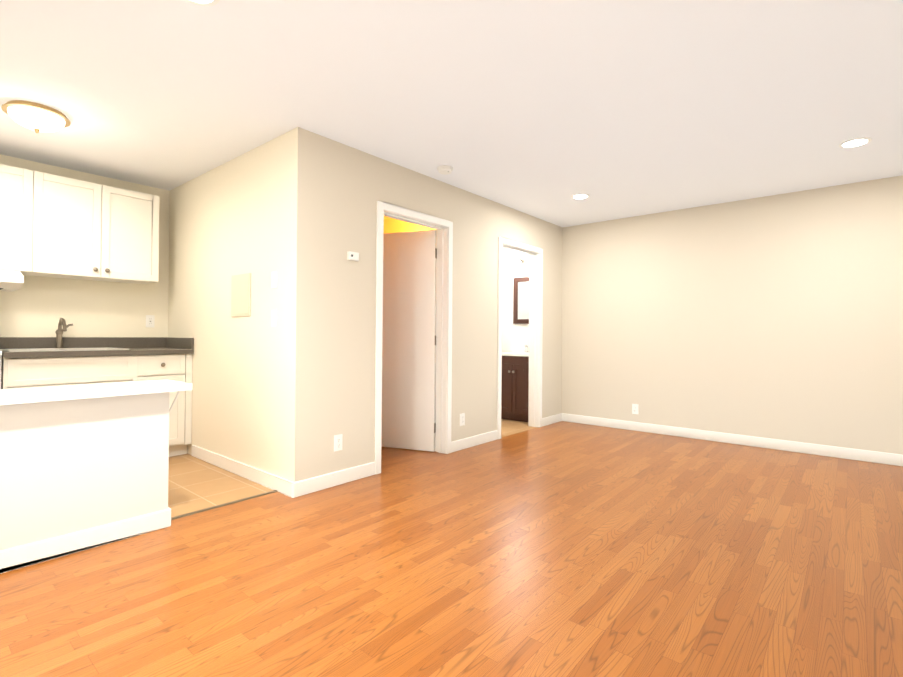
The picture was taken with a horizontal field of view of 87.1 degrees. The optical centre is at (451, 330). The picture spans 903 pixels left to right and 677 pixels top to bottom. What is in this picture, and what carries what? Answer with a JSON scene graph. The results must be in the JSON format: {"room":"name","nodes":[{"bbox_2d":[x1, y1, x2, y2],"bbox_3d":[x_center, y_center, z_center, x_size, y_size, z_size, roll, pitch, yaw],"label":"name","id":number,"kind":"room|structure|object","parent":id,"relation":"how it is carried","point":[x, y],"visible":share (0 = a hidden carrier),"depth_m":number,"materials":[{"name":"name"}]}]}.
{"room":"empty living room","nodes":[
{"label":"empty living room","id":0,"kind":"room"},
{"bbox_2d":[0,392,168,550],"bbox_3d":[-2.737,0.690,1.344,0.120,0.750,3.480,0,-1,40],"label":"wall","id":1,"kind":"structure","parent":0,"point":[70,466],"depth_m":2.33,"materials":[{"name":"white paint"}]},
{"bbox_2d":[0,507,170,572],"bbox_3d":[-2.735,1.016,1.343,0.150,0.098,3.497,0,-1,40],"label":"baseboard","id":2,"kind":"structure","parent":1,"relation":"attached to","point":[18,557],"depth_m":2.32,"materials":[{"name":"white wood"}]},
{"bbox_2d":[0,379,191,412],"bbox_3d":[-2.653,0.380,1.536,0.370,0.203,3.275,0,-1,40],"label":"countertop","id":3,"kind":"structure","parent":1,"relation":"on","point":[35,394],"depth_m":2.38,"materials":[{"name":"white"}]},
{"bbox_2d":[0,154,169,336],"bbox_3d":[-2.909,-0.131,4.428,0.120,2.440,8.195,0,-1,40],"label":"wall","id":4,"kind":"structure","parent":0,"point":[37,306],"depth_m":4.09,"materials":[{"name":"beige paint"}]},
{"bbox_2d":[0,270,23,291],"bbox_3d":[-3.486,-0.375,3.260,0.497,0.139,0.760,0,-1,40],"label":"range hood","id":5,"kind":"object","parent":4,"relation":"attached to","point":[11,281],"visible":1,"depth_m":3.37,"materials":[{"name":"white metal"}]},
{"bbox_2d":[0,164,35,275],"bbox_3d":[-3.528,-0.828,3.347,0.322,0.763,0.830,0,-1,40],"label":"upper cabinet","id":6,"kind":"object","parent":4,"relation":"attached to","point":[17,185],"depth_m":3.50,"materials":[{"name":"white wood"}]},
{"bbox_2d":[36,171,158,283],"bbox_3d":[-2.986,-0.819,3.989,0.322,0.763,0.850,0,-1,40],"label":"upper cabinet","id":7,"kind":"object","parent":4,"relation":"attached to","point":[55,226],"depth_m":3.85,"materials":[{"name":"white wood"}]},
{"bbox_2d":[146,315,154,326],"bbox_3d":[-2.815,-0.090,4.438,0.010,0.114,0.070,0,-1,40],"label":"outlet","id":8,"kind":"object","parent":4,"relation":"attached to","point":[150,319],"visible":1,"depth_m":4.44,"materials":[{"name":"white plastic"}]},
{"bbox_2d":[168,132,287,478],"bbox_3d":[-1.879,-0.128,3.928,2.100,2.440,0.120,0,-1,40],"label":"wall","id":9,"kind":"structure","parent":0,"point":[227,220],"depth_m":3.68,"materials":[{"name":"beige paint"}]},
{"bbox_2d":[231,273,250,316],"bbox_3d":[-1.604,-0.271,3.610,0.300,0.320,0.014,0,-1,40],"label":"breaker panel","id":10,"kind":"object","parent":9,"relation":"attached to","point":[240,294],"visible":1,"depth_m":3.60,"materials":[{"name":"beige metal"}]},
{"bbox_2d":[191,445,299,497],"bbox_3d":[-1.647,1.042,3.627,1.625,0.098,0.017,0,-1,40],"label":"baseboard","id":11,"kind":"structure","parent":9,"relation":"attached to","point":[292,489],"depth_m":3.48,"materials":[{"name":"white wood"}]},
{"bbox_2d":[271,310,276,325],"bbox_3d":[-1.236,-0.089,3.296,0.070,0.114,0.016,0,-1,40],"label":"light switch","id":12,"kind":"object","parent":9,"relation":"attached to","point":[273,317],"visible":1,"depth_m":3.29,"materials":[{"name":"white plastic"}]},
{"bbox_2d":[271,271,277,287],"bbox_3d":[-1.234,-0.356,3.298,0.070,0.114,0.016,0,-1,40],"label":"light switch","id":13,"kind":"object","parent":9,"relation":"attached to","point":[274,279],"visible":1,"depth_m":3.30,"materials":[{"name":"white plastic"}]},
{"bbox_2d":[168,419,536,516],"bbox_3d":[-2.028,1.119,3.667,2.208,0.060,7.955,0,-1,40],"label":"floor","id":14,"kind":"structure","parent":0,"point":[195,484],"depth_m":3.37,"materials":[{"name":"beige tile"}]},
{"bbox_2d":[0,350,1,389],"bbox_3d":[-3.442,0.500,3.149,0.658,1.090,0.610,0,-1,40],"label":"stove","id":15,"kind":"object","parent":14,"relation":"on","point":[0,367],"visible":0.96,"depth_m":3.22,"materials":[{"name":"white"}]},
{"bbox_2d":[0,318,193,456],"bbox_3d":[-2.883,0.490,3.885,0.615,1.190,1.224,0,-1,40],"label":"base cabinet","id":16,"kind":"object","parent":14,"relation":"on","point":[34,362],"visible":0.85,"depth_m":3.82,"materials":[{"name":"white wood"}]},
{"bbox_2d":[171,490,277,519],"bbox_3d":[-1.414,1.084,2.974,0.036,0.006,0.687,0,-1,40],"label":"threshold strip","id":17,"kind":"object","parent":14,"relation":"on","point":[217,506],"visible":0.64,"depth_m":2.95,"materials":[{"name":"brown wood"}]},
{"bbox_2d":[501,345,528,421],"bbox_3d":[0.893,0.653,6.086,0.622,0.951,0.500,0,-1,40],"label":"bathroom vanity","id":18,"kind":"object","parent":14,"relation":"on","point":[515,385],"visible":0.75,"depth_m":5.91,"materials":[{"name":"brown wood"}]},
{"bbox_2d":[383,216,435,233],"bbox_3d":[-1.214,-0.117,4.715,2.099,2.440,1.939,0,-1,40],"label":"wall","id":19,"kind":"structure","parent":0,"point":[392,225],"depth_m":5.48,"materials":[{"name":"paint"}]},
{"bbox_2d":[285,127,562,481],"bbox_3d":[0.142,-0.108,4.602,0.120,2.440,3.755,0,-1,40],"label":"wall","id":20,"kind":"structure","parent":0,"point":[337,191],"depth_m":3.53,"materials":[{"name":"beige paint"}]},
{"bbox_2d":[300,462,374,495],"bbox_3d":[-0.799,1.046,3.385,0.017,0.098,0.656,0,-1,40],"label":"baseboard","id":21,"kind":"structure","parent":20,"relation":"attached to","point":[325,481],"depth_m":3.35,"materials":[{"name":"white wood"}]},
{"bbox_2d":[334,434,342,451],"bbox_3d":[-0.805,0.795,3.379,0.009,0.114,0.070,0,-1,40],"label":"outlet","id":22,"kind":"object","parent":20,"relation":"attached to","point":[337,442],"visible":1,"depth_m":3.38,"materials":[{"name":"white plastic"}]},
{"bbox_2d":[347,251,358,260],"bbox_3d":[-0.717,-0.547,3.471,0.024,0.060,0.090,0,-1,40],"label":"thermostat","id":23,"kind":"object","parent":20,"relation":"attached to","point":[353,256],"visible":1,"depth_m":3.46,"materials":[{"name":"white plastic"}]},
{"bbox_2d":[381,230,436,451],"bbox_3d":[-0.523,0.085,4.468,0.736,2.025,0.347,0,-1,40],"label":"closet door","id":24,"kind":"structure","parent":20,"relation":"in","point":[409,343],"depth_m":4.42,"materials":[{"name":"white wood"}]},
{"bbox_2d":[460,413,464,425],"bbox_3d":[0.103,0.830,4.455,0.009,0.114,0.070,0,-1,40],"label":"outlet","id":25,"kind":"object","parent":20,"relation":"attached to","point":[462,419],"visible":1,"depth_m":4.45,"materials":[{"name":"white plastic"}]},
{"bbox_2d":[451,430,497,452],"bbox_3d":[0.232,1.063,4.606,0.013,0.098,0.747,0,-1,40],"label":"baseboard","id":26,"kind":"structure","parent":20,"relation":"attached to","point":[457,445],"depth_m":4.57,"materials":[{"name":"white wood"}]},
{"bbox_2d":[542,413,563,426],"bbox_3d":[1.214,1.080,5.768,0.017,0.098,0.486,0,-1,40],"label":"baseboard","id":27,"kind":"structure","parent":20,"relation":"attached to","point":[556,418],"depth_m":5.78,"materials":[{"name":"white wood"}]},
{"bbox_2d":[0,421,902,676],"bbox_3d":[-0.342,1.119,2.245,6.620,0.060,7.955,0,-1,40],"label":"floor","id":28,"kind":"structure","parent":0,"point":[564,549],"depth_m":2.11,"materials":[{"name":"laminate"}]},
{"bbox_2d":[0,0,902,226],"bbox_3d":[-0.324,-1.401,2.266,6.860,0.100,8.195,0,-1,40],"label":"ceiling","id":29,"kind":"structure","parent":0,"point":[545,110],"depth_m":2.66,"materials":[{"name":"white paint"}]},
{"bbox_2d":[1,100,70,132],"bbox_3d":[-2.566,-1.292,2.942,0.324,0.137,0.324,0,-1,40],"label":"light","id":30,"kind":"object","parent":29,"relation":"attached to","point":[36,117],"visible":1,"depth_m":2.87,"materials":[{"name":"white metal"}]},
{"bbox_2d":[186,0,219,5],"bbox_3d":[-1.019,-1.355,1.891,0.176,0.007,0.176,0,-1,40],"label":"recessed light","id":31,"kind":"object","parent":29,"relation":"in","point":[205,2],"visible":1,"depth_m":1.96,"materials":[{"name":"white"}]},
{"bbox_2d":[437,165,452,174],"bbox_3d":[-0.053,-1.315,3.895,0.132,0.040,0.132,0,-1,40],"label":"smoke detector","id":32,"kind":"object","parent":29,"relation":"attached to","point":[444,169],"visible":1,"depth_m":3.86,"materials":[{"name":"white plastic"}]},
{"bbox_2d":[571,194,589,198],"bbox_3d":[1.263,-1.316,4.655,0.176,0.007,0.176,0,-1,40],"label":"recessed light","id":33,"kind":"object","parent":29,"relation":"in","point":[580,196],"visible":0.96,"depth_m":4.64,"materials":[{"name":"white"}]},
{"bbox_2d":[839,137,871,147],"bbox_3d":[2.826,-1.316,3.327,0.176,0.007,0.176,0,-1,40],"label":"recessed light","id":34,"kind":"object","parent":29,"relation":"in","point":[855,142],"visible":0.94,"depth_m":3.31,"materials":[{"name":"white"}]},
{"bbox_2d":[502,175,902,454],"bbox_3d":[2.270,-0.088,5.342,6.860,2.440,0.120,0,-1,40],"label":"wall","id":35,"kind":"structure","parent":0,"point":[779,316],"depth_m":4.71,"materials":[{"name":"beige paint"}]},
{"bbox_2d":[513,277,528,323],"bbox_3d":[1.056,-0.408,6.276,0.550,0.624,0.024,0,-1,40],"label":"bathroom mirror","id":36,"kind":"object","parent":35,"relation":"attached to","point":[520,300],"visible":0.44,"depth_m":6.38,"materials":[{"name":"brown mirror"}]},
{"bbox_2d":[514,255,528,267],"bbox_3d":[1.022,-0.921,6.235,0.490,0.176,0.138,0,-1,40],"label":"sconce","id":37,"kind":"object","parent":35,"relation":"attached to","point":[519,261],"visible":0.56,"depth_m":6.31,"materials":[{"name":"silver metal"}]},
{"bbox_2d":[632,404,638,413],"bbox_3d":[2.087,0.887,5.397,0.070,0.114,0.009,0,-1,40],"label":"outlet","id":38,"kind":"object","parent":35,"relation":"attached to","point":[634,408],"visible":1,"depth_m":5.39,"materials":[{"name":"white plastic"}]},
{"bbox_2d":[564,413,902,465],"bbox_3d":[3.069,1.083,4.567,4.400,0.098,0.017,0,-1,40],"label":"baseboard","id":39,"kind":"structure","parent":35,"relation":"attached to","point":[793,446],"depth_m":4.67,"materials":[{"name":"white wood"}]}
]}

